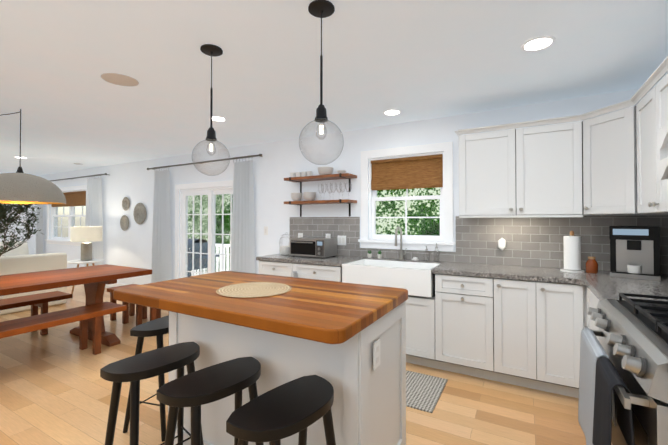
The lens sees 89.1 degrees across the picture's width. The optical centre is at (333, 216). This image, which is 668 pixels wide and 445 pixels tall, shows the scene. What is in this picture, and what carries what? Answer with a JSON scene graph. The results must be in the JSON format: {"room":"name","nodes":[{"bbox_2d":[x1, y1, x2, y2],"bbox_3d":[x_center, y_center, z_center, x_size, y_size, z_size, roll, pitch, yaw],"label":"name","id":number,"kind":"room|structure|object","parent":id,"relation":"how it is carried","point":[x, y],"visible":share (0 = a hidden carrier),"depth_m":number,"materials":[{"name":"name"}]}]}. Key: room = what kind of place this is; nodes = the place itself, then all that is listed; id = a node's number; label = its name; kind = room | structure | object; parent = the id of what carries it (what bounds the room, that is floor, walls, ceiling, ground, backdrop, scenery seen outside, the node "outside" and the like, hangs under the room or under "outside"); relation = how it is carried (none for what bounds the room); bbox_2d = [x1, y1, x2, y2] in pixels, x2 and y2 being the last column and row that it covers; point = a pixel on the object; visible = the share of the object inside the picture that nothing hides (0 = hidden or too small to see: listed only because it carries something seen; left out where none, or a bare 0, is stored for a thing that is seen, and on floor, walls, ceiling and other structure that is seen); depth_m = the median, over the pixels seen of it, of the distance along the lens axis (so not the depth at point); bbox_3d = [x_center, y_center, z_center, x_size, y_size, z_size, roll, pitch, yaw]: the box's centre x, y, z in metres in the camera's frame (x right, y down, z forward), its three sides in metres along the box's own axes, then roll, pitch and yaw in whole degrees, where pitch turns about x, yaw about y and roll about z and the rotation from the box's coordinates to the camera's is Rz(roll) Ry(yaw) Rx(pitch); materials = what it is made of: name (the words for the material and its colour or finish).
{"room":"kitchen","nodes":[
{"label":"kitchen","id":0,"kind":"room"},
{"bbox_2d":[0,173,35,254],"bbox_3d":[-9.197,0.191,5.329,0.160,2.440,7.080,0,-1,29],"label":"wall","id":1,"kind":"structure","parent":0,"point":[29,242],"depth_m":8.16,"materials":[{"name":"paint"}]},
{"bbox_2d":[0,284,585,444],"bbox_3d":[-4.087,1.435,2.435,11.890,0.120,7.420,0,-1,29],"label":"floor","id":2,"kind":"structure","parent":0,"point":[55,388],"depth_m":2.49,"materials":[{"name":"brown wood"}]},
{"bbox_2d":[0,203,44,312],"bbox_3d":[-4.621,0.450,4.257,1.639,1.896,1.400,0,-1,29],"label":"tree","id":3,"kind":"object","parent":2,"relation":"on","point":[5,208],"visible":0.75,"depth_m":4.41,"materials":[{"name":"green plant"}]},
{"bbox_2d":[0,253,66,314],"bbox_3d":[-5.561,0.988,4.300,1.020,0.820,3.300,0,-1,29],"label":"sofa","id":4,"kind":"object","parent":2,"relation":"on","point":[17,264],"visible":0.4,"depth_m":5.09,"materials":[{"name":"beige fabric"}]},
{"bbox_2d":[0,241,28,256],"bbox_3d":[-5.112,0.612,5.371,0.192,0.430,0.440,0,-1,29],"label":"sofa pillow","id":5,"kind":"object","parent":4,"relation":"on","point":[22,249],"visible":0.21,"depth_m":5.36,"materials":[{"name":"white fabric"}]},
{"bbox_2d":[0,291,72,335],"bbox_3d":[-3.978,1.168,3.266,0.390,0.435,2.350,0,-1,29],"label":"bench","id":6,"kind":"object","parent":2,"relation":"on","point":[36,301],"visible":0.9,"depth_m":3.98,"materials":[{"name":"brown wood"}]},
{"bbox_2d":[0,302,126,354],"bbox_3d":[-2.958,1.161,2.693,0.390,0.435,2.350,0,-1,29],"label":"bench","id":7,"kind":"object","parent":2,"relation":"on","point":[84,315],"visible":1,"depth_m":3.32,"materials":[{"name":"brown wood"}]},
{"bbox_2d":[0,264,151,346],"bbox_3d":[-3.235,0.997,2.989,0.980,0.770,2.790,0,-1,29],"label":"dining table","id":8,"kind":"object","parent":2,"relation":"on","point":[95,279],"visible":0.71,"depth_m":3.65,"materials":[{"name":"brown wood"}]},
{"bbox_2d":[67,259,104,293],"bbox_3d":[-4.450,1.109,6.094,0.550,0.627,0.550,0,-1,29],"label":"side table","id":9,"kind":"object","parent":2,"relation":"on","point":[92,261],"visible":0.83,"depth_m":5.95,"materials":[{"name":"white plastic"}]},
{"bbox_2d":[70,226,102,260],"bbox_3d":[-4.450,0.490,6.102,0.470,0.610,0.470,0,-1,29],"label":"table lamp","id":10,"kind":"object","parent":9,"relation":"on","point":[86,236],"visible":1,"depth_m":5.99,"materials":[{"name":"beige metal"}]},
{"bbox_2d":[107,284,160,325],"bbox_3d":[-2.544,1.183,4.473,0.970,0.435,0.360,0,-1,29],"label":"bench","id":11,"kind":"object","parent":2,"relation":"on","point":[141,312],"visible":0.33,"depth_m":4.47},
{"bbox_2d":[123,315,168,441],"bbox_3d":[-1.117,1.042,2.287,0.326,0.667,0.450,0,-1,21],"label":"stool","id":12,"kind":"object","parent":2,"relation":"on","point":[158,328],"visible":0.46,"depth_m":2.13,"materials":[{"name":"black wood"}]},
{"bbox_2d":[100,342,203,444],"bbox_3d":[-0.874,1.034,1.681,0.326,0.667,0.450,-1,-1,38],"label":"stool","id":13,"kind":"object","parent":2,"relation":"on","point":[134,370],"visible":0.83,"depth_m":1.60,"materials":[{"name":"black wood"}]},
{"bbox_2d":[157,357,263,444],"bbox_3d":[-0.508,1.031,1.476,0.326,0.667,0.450,-1,-1,41],"label":"stool","id":14,"kind":"object","parent":2,"relation":"on","point":[195,390],"visible":1,"depth_m":1.41,"materials":[{"name":"black wood"}]},
{"bbox_2d":[259,260,294,276],"bbox_3d":[-0.505,0.959,4.139,0.566,0.876,0.628,0,-1,29],"label":"base cabinet","id":15,"kind":"object","parent":2,"relation":"on","point":[285,269],"depth_m":3.87,"materials":[{"name":"grey wood"}]},
{"bbox_2d":[256,254,667,285],"bbox_3d":[0.868,0.491,3.330,3.789,0.040,0.709,0,-1,29],"label":"countertop","id":16,"kind":"structure","parent":15,"relation":"on","point":[528,273],"depth_m":2.94,"materials":[{"name":"stone"}]},
{"bbox_2d":[279,232,291,254],"bbox_3d":[-0.601,0.342,4.288,0.176,0.280,0.176,0,-1,29],"label":"jar","id":17,"kind":"object","parent":16,"relation":"on","point":[284,250],"visible":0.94,"depth_m":4.22,"materials":[{"name":"clear glass"}]},
{"bbox_2d":[290,237,336,257],"bbox_3d":[-0.253,0.372,4.060,0.480,0.214,0.337,0,-1,29],"label":"toaster oven","id":18,"kind":"object","parent":16,"relation":"on","point":[315,247],"visible":1,"depth_m":3.95,"materials":[{"name":"silver metal"}]},
{"bbox_2d":[342,259,439,296],"bbox_3d":[0.596,0.602,3.440,0.889,0.240,0.518,0,-1,29],"label":"farmhouse sink","id":19,"kind":"object","parent":16,"relation":"in","point":[415,278],"visible":0.71,"depth_m":3.23,"materials":[{"name":"white ceramic"}]},
{"bbox_2d":[395,226,406,259],"bbox_3d":[0.717,0.292,3.657,0.092,0.365,0.217,0,-1,29],"label":"faucet","id":20,"kind":"object","parent":16,"relation":"on","point":[401,253],"visible":1,"depth_m":3.72,"materials":[{"name":"silver metal"}]},
{"bbox_2d":[560,231,584,272],"bbox_3d":[2.013,0.294,2.868,0.170,0.340,0.170,0,-1,29],"label":"paper towel holder","id":21,"kind":"object","parent":16,"relation":"on","point":[572,251],"visible":1,"depth_m":2.82,"materials":[{"name":"white paper"}]},
{"bbox_2d":[585,257,597,272],"bbox_3d":[2.117,0.399,2.786,0.084,0.130,0.083,0,-1,29],"label":"jar","id":22,"kind":"object","parent":16,"relation":"on","point":[591,264],"visible":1,"depth_m":2.76,"materials":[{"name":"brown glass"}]},
{"bbox_2d":[609,226,660,280],"bbox_3d":[2.342,0.269,2.639,0.280,0.385,0.390,-1,-1,43],"label":"espresso machine","id":23,"kind":"object","parent":16,"relation":"on","point":[634,252],"visible":1,"depth_m":2.51,"materials":[{"name":"black"}]},
{"bbox_2d":[226,375,335,444],"bbox_3d":[-0.167,1.029,1.273,0.326,0.667,0.450,-1,-1,39],"label":"stool","id":24,"kind":"object","parent":2,"relation":"on","point":[276,415],"visible":1,"depth_m":1.23,"materials":[{"name":"black wood"}]},
{"bbox_2d":[168,301,405,444],"bbox_3d":[-0.294,0.928,2.013,1.295,0.884,0.635,0,-1,29],"label":"kitchen island","id":25,"kind":"object","parent":2,"relation":"on","point":[363,372],"visible":0.44,"depth_m":1.69,"materials":[{"name":"white"}]},
{"bbox_2d":[113,271,407,343],"bbox_3d":[-0.429,0.457,1.992,1.525,0.055,0.885,0,-1,29],"label":"island countertop","id":26,"kind":"structure","parent":25,"relation":"on","point":[327,312],"depth_m":1.69,"materials":[{"name":"brown wood"}]},
{"bbox_2d":[216,282,290,297],"bbox_3d":[-0.462,0.425,1.979,0.426,0.007,0.426,0,-1,29],"label":"placemat","id":27,"kind":"object","parent":26,"relation":"on","point":[253,289],"visible":1,"depth_m":1.95,"materials":[{"name":"beige wicker"}]},
{"bbox_2d":[295,263,341,281],"bbox_3d":[-0.045,0.955,3.881,0.732,0.876,0.628,0,-1,29],"label":"base cabinet","id":28,"kind":"object","parent":2,"relation":"on","point":[307,271],"depth_m":3.59,"materials":[{"name":"grey wood"}]},
{"bbox_2d":[406,295,442,369],"bbox_3d":[0.633,1.058,3.500,1.067,0.661,0.628,0,-1,29],"label":"base cabinet","id":29,"kind":"object","parent":2,"relation":"on","point":[424,315],"depth_m":3.06,"materials":[{"name":"grey wood"}]},
{"bbox_2d":[406,370,447,412],"bbox_3d":[0.392,1.376,2.847,0.980,0.008,0.560,0,-1,29],"label":"area rug","id":30,"kind":"object","parent":2,"relation":"on","point":[423,392],"visible":0.36,"depth_m":2.67,"materials":[{"name":"grey fabric"}]},
{"bbox_2d":[433,274,502,381],"bbox_3d":[1.250,0.946,3.155,0.592,0.876,0.628,0,-1,29],"label":"base cabinet","id":31,"kind":"object","parent":2,"relation":"on","point":[472,306],"depth_m":2.86,"materials":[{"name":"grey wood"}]},
{"bbox_2d":[503,279,546,391],"bbox_3d":[1.585,0.944,2.967,0.421,0.876,0.628,0,-1,29],"label":"base cabinet","id":32,"kind":"object","parent":2,"relation":"on","point":[524,333],"depth_m":2.67,"materials":[{"name":"grey wood"}]},
{"bbox_2d":[547,282,586,397],"bbox_3d":[1.836,0.942,2.826,0.394,0.876,0.628,0,-1,29],"label":"base cabinet","id":33,"kind":"object","parent":2,"relation":"on","point":[566,303],"depth_m":2.54,"materials":[{"name":"grey wood"}]},
{"bbox_2d":[587,288,599,339],"bbox_3d":[1.946,0.932,2.016,0.628,0.876,0.715,0,-1,29],"label":"base cabinet","id":34,"kind":"object","parent":2,"relation":"on","point":[592,300],"visible":0.02,"depth_m":2.15,"materials":[{"name":"grey wood"}]},
{"bbox_2d":[584,278,667,300],"bbox_3d":[1.933,0.475,2.008,0.639,0.040,0.676,0,-1,29],"label":"countertop","id":35,"kind":"structure","parent":34,"relation":"on","point":[601,284],"depth_m":2.14,"materials":[{"name":"stone"}]},
{"bbox_2d":[584,293,667,444],"bbox_3d":[1.483,0.880,1.312,0.726,0.962,0.954,0,-1,29],"label":"range","id":36,"kind":"object","parent":2,"relation":"on","point":[632,333],"visible":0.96,"depth_m":1.25,"materials":[{"name":"silver metal"}]},
{"bbox_2d":[578,328,615,444],"bbox_3d":[1.250,0.844,1.627,0.086,0.501,0.421,0,-1,29],"label":"towel","id":37,"kind":"object","parent":36,"relation":"hanging from","point":[592,350],"visible":0.69,"depth_m":1.61,"materials":[{"name":"fabric"}]},
{"bbox_2d":[592,357,634,444],"bbox_3d":[1.071,0.776,1.309,0.084,0.371,0.271,0,-1,29],"label":"towel","id":38,"kind":"object","parent":36,"relation":"hanging from","point":[608,378],"visible":0.85,"depth_m":1.29,"materials":[{"name":"black fabric"}]},
{"bbox_2d":[0,0,667,175],"bbox_3d":[-4.087,-1.125,2.467,11.890,0.120,7.420,0,-1,29],"label":"ceiling","id":39,"kind":"structure","parent":0,"point":[415,60],"depth_m":2.40,"materials":[{"name":"paint"}]},
{"bbox_2d":[0,109,65,203],"bbox_3d":[-3.143,-0.595,3.212,0.720,0.919,0.985,0,-1,29],"label":"dome pendant light","id":40,"kind":"object","parent":39,"relation":"hanging from","point":[19,186],"visible":1,"depth_m":3.18,"materials":[{"name":"silver metal"}]},
{"bbox_2d":[101,73,138,86],"bbox_3d":[-1.665,-1.061,2.644,0.256,0.004,0.256,0,-1,29],"label":"ceiling speaker","id":41,"kind":"object","parent":39,"relation":"attached to","point":[120,79],"visible":1,"depth_m":2.63,"materials":[{"name":"white plastic"}]},
{"bbox_2d":[192,44,229,175],"bbox_3d":[-0.783,-0.663,2.167,0.230,0.810,0.230,0,-1,29],"label":"globe pendant light","id":42,"kind":"object","parent":39,"relation":"hanging from","point":[211,50],"visible":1,"depth_m":2.16,"materials":[{"name":"black"}]},
{"bbox_2d":[209,116,226,121],"bbox_3d":[-1.250,-1.047,3.649,0.186,0.007,0.186,0,-1,29],"label":"recessed light","id":43,"kind":"object","parent":39,"relation":"in","point":[218,118],"visible":0.9,"depth_m":3.64,"materials":[{"name":"white plastic"}]},
{"bbox_2d":[299,0,343,164],"bbox_3d":[-0.065,-0.669,1.741,0.230,0.810,0.230,0,-1,29],"label":"globe pendant light","id":44,"kind":"object","parent":39,"relation":"hanging from","point":[321,9],"visible":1,"depth_m":1.74,"materials":[{"name":"black"}]},
{"bbox_2d":[383,109,400,115],"bbox_3d":[0.589,-1.049,3.432,0.186,0.007,0.186,0,-1,29],"label":"recessed light","id":45,"kind":"object","parent":39,"relation":"in","point":[390,112],"visible":0.98,"depth_m":3.44,"materials":[{"name":"white"}]},
{"bbox_2d":[521,35,555,51],"bbox_3d":[1.264,-1.066,2.102,0.186,0.007,0.186,0,-1,29],"label":"recessed light","id":46,"kind":"object","parent":39,"relation":"in","point":[539,43],"visible":1,"depth_m":2.10,"materials":[{"name":"white"}]},
{"bbox_2d":[32,87,652,284],"bbox_3d":[-2.311,0.194,5.617,11.890,2.440,0.160,0,-1,29],"label":"wall","id":47,"kind":"structure","parent":0,"point":[276,164],"depth_m":4.68,"materials":[{"name":"paint"}]},
{"bbox_2d":[45,185,86,245],"bbox_3d":[-5.934,-0.006,7.612,1.920,1.290,0.190,0,-1,29],"label":"living room window","id":48,"kind":"structure","parent":47,"relation":"in","point":[71,219],"depth_m":7.70,"materials":[{"name":"white wood"}]},
{"bbox_2d":[51,191,85,206],"bbox_3d":[-5.942,-0.378,7.603,1.652,0.315,0.030,0,-1,29],"label":"window blind","id":49,"kind":"object","parent":48,"relation":"attached to","point":[78,198],"visible":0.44,"depth_m":7.49,"materials":[{"name":"brown wicker"}]},
{"bbox_2d":[50,173,107,180],"bbox_3d":[-5.767,-0.813,7.409,3.080,0.044,0.116,0,-1,29],"label":"curtain rod","id":50,"kind":"object","parent":47,"relation":"attached to","point":[79,177],"visible":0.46,"depth_m":7.10,"materials":[{"name":"grey metal"}]},
{"bbox_2d":[36,204,42,253],"bbox_3d":[-6.954,0.302,8.019,0.200,2.254,0.096,0,-1,29],"label":"curtain","id":51,"kind":"object","parent":50,"relation":"hanging from","point":[39,240],"visible":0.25,"depth_m":7.97,"materials":[{"name":"white fabric"}]},
{"bbox_2d":[84,175,103,266],"bbox_3d":[-4.847,0.288,6.838,0.650,2.254,0.115,0,-1,29],"label":"curtain","id":52,"kind":"object","parent":50,"relation":"hanging from","point":[94,215],"visible":0.6,"depth_m":6.79,"materials":[{"name":"white fabric"}]},
{"bbox_2d":[105,283,124,287],"bbox_3d":[-3.815,1.359,6.345,2.620,0.130,0.015,0,-1,29],"label":"baseboard","id":53,"kind":"structure","parent":47,"relation":"attached to","point":[111,285],"depth_m":6.59,"materials":[{"name":"white"}]},
{"bbox_2d":[120,215,128,230],"bbox_3d":[-3.967,0.125,6.435,0.300,0.300,0.024,0,-1,29],"label":"wall art","id":54,"kind":"object","parent":47,"relation":"attached to","point":[124,221],"depth_m":6.44,"materials":[{"name":"grey metal"}]},
{"bbox_2d":[122,197,129,210],"bbox_3d":[-3.933,-0.236,6.420,0.260,0.260,0.024,0,-1,29],"label":"wall art","id":55,"kind":"object","parent":47,"relation":"attached to","point":[125,202],"depth_m":6.42,"materials":[{"name":"grey metal"}]},
{"bbox_2d":[133,203,146,223],"bbox_3d":[-3.540,-0.048,6.198,0.400,0.400,0.024,0,-1,29],"label":"wall art","id":56,"kind":"object","parent":47,"relation":"attached to","point":[139,213],"depth_m":6.20,"materials":[{"name":"grey metal"}]},
{"bbox_2d":[175,180,232,278],"bbox_3d":[-1.954,0.439,5.391,1.560,1.945,0.160,0,-1,29],"label":"sliding glass door","id":57,"kind":"structure","parent":47,"relation":"in","point":[218,189],"depth_m":5.48,"materials":[{"name":"white"}]},
{"bbox_2d":[147,154,262,169],"bbox_3d":[-2.126,-0.839,5.366,2.630,0.044,0.116,0,-1,29],"label":"curtain rod","id":58,"kind":"object","parent":47,"relation":"attached to","point":[260,155],"visible":0.9,"depth_m":5.20,"materials":[{"name":"grey metal"}]},
{"bbox_2d":[151,165,171,282],"bbox_3d":[-2.937,0.274,5.766,0.490,2.254,0.115,0,-1,29],"label":"door curtain","id":59,"kind":"object","parent":58,"relation":"hanging from","point":[161,254],"visible":0.81,"depth_m":5.73,"materials":[{"name":"white fabric"}]},
{"bbox_2d":[231,155,255,273],"bbox_3d":[-1.311,0.263,4.854,0.460,2.254,0.115,0,-1,29],"label":"door curtain","id":60,"kind":"object","parent":58,"relation":"hanging from","point":[243,246],"visible":0.81,"depth_m":4.83,"materials":[{"name":"white fabric"}]},
{"bbox_2d":[264,226,267,234],"bbox_3d":[-0.957,0.204,4.760,0.070,0.120,0.008,0,-1,29],"label":"switch plate","id":61,"kind":"object","parent":47,"relation":"attached to","point":[265,230],"visible":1,"depth_m":4.76,"materials":[{"name":"white plastic"}]},
{"bbox_2d":[284,173,356,216],"bbox_3d":[-0.182,-0.244,4.195,0.920,0.496,0.242,0,-1,29],"label":"wood shelf","id":62,"kind":"object","parent":47,"relation":"attached to","point":[349,176],"visible":0.92,"depth_m":4.12,"materials":[{"name":"brown wood"}]},
{"bbox_2d":[290,171,311,176],"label":"plate","id":63,"kind":"object","parent":62,"relation":"on","point":[309,173],"depth_m":4.30,"materials":[{"name":"white ceramic"}]},
{"bbox_2d":[291,192,315,200],"label":"bowls","id":64,"kind":"object","parent":62,"relation":"on","point":[309,196],"depth_m":4.23,"materials":[{"name":"white ceramic"}]},
{"bbox_2d":[318,167,345,174],"label":"bowls","id":65,"kind":"object","parent":62,"relation":"on","point":[321,170],"depth_m":4.07,"materials":[{"name":"white ceramic"}]},
{"bbox_2d":[358,142,454,251],"bbox_3d":[0.807,-0.200,3.832,1.090,1.145,0.190,0,-1,29],"label":"kitchen window","id":66,"kind":"structure","parent":47,"relation":"in","point":[444,238],"depth_m":3.78,"materials":[{"name":"white wood"}]},
{"bbox_2d":[371,154,442,190],"bbox_3d":[0.800,-0.483,3.822,0.822,0.350,0.030,0,-1,29],"label":"blinds","id":67,"kind":"object","parent":66,"relation":"attached to","point":[411,172],"visible":0.9,"depth_m":3.81,"materials":[{"name":"brown wicker"}]},
{"bbox_2d":[290,215,665,273],"bbox_3d":[1.049,0.238,3.634,3.770,0.473,0.007,0,-1,29],"label":"tile backsplash","id":68,"kind":"structure","parent":47,"relation":"attached to","point":[535,241],"depth_m":3.25,"materials":[{"name":"grey tile"}]},
{"bbox_2d":[337,235,345,244],"bbox_3d":[0.095,0.296,4.160,0.118,0.118,0.007,0,-1,29],"label":"electrical outlet plate","id":69,"kind":"object","parent":68,"relation":"attached to","point":[341,240],"depth_m":4.16,"materials":[{"name":"white plastic"}]},
{"bbox_2d":[498,238,505,250],"bbox_3d":[1.627,0.271,3.283,0.073,0.130,0.038,0,-1,29],"label":"electrical outlet","id":70,"kind":"object","parent":68,"relation":"attached to","point":[502,244],"visible":1,"depth_m":3.27,"materials":[{"name":"white plastic"}]},
{"bbox_2d":[455,120,570,215],"bbox_3d":[1.680,-0.387,3.068,1.002,0.755,0.389,0,-1,29],"label":"upper cabinet","id":71,"kind":"object","parent":47,"relation":"attached to","point":[522,171],"depth_m":2.95,"materials":[{"name":"grey wood"}]},
{"bbox_2d":[571,100,626,215],"bbox_3d":[2.235,-0.415,2.591,0.669,0.799,0.679,0,-1,29],"label":"upper cabinet","id":72,"kind":"object","parent":47,"relation":"attached to","point":[606,164],"depth_m":2.59,"materials":[{"name":"grey wood"}]},
{"bbox_2d":[627,56,667,214],"bbox_3d":[2.045,-0.401,1.966,0.389,0.755,0.851,0,-1,29],"label":"upper cabinet","id":73,"kind":"object","parent":47,"relation":"attached to","point":[647,194],"depth_m":2.17,"materials":[{"name":"grey wood"}]},
{"bbox_2d":[658,124,667,179],"bbox_3d":[1.770,-0.308,1.522,0.420,0.254,0.188,0,-1,29],"label":"range hood","id":74,"kind":"object","parent":73,"relation":"attached to","point":[663,149],"visible":1,"depth_m":1.67,"materials":[{"name":"white wood"}]},
{"bbox_2d":[666,215,667,273],"bbox_3d":[1.911,0.064,1.329,0.007,0.765,3.150,0,-1,29],"label":"tile backsplash","id":75,"kind":"structure","parent":47,"relation":"attached to","point":[666,215],"depth_m":2.72,"materials":[{"name":"grey tile"}]},
{"label":"outside","id":76,"kind":"structure","parent":0,"visible":0},
{"bbox_2d":[188,187,439,273],"bbox_3d":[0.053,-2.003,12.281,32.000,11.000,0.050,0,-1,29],"label":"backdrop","id":77,"kind":"structure","parent":76,"point":[420,209],"depth_m":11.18,"materials":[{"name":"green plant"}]},
{"bbox_3d":[-2.417,1.589,6.811,8.000,0.120,1.830,0,-1,29],"label":"deck","id":78,"kind":"object","parent":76,"visible":0},
{"bbox_2d":[187,238,218,276],"bbox_3d":[-2.959,0.990,6.873,1.200,1.080,0.625,0,-1,29],"label":"outdoor grill","id":79,"kind":"object","parent":78,"relation":"on","point":[198,255],"depth_m":6.68,"materials":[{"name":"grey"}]},
{"bbox_2d":[191,244,229,275],"bbox_3d":[-2.026,1.048,7.533,8.018,0.980,0.100,0,-1,29],"label":"railing","id":80,"kind":"object","parent":78,"relation":"on","point":[217,258],"depth_m":7.87,"materials":[{"name":"white wood"}]}
]}

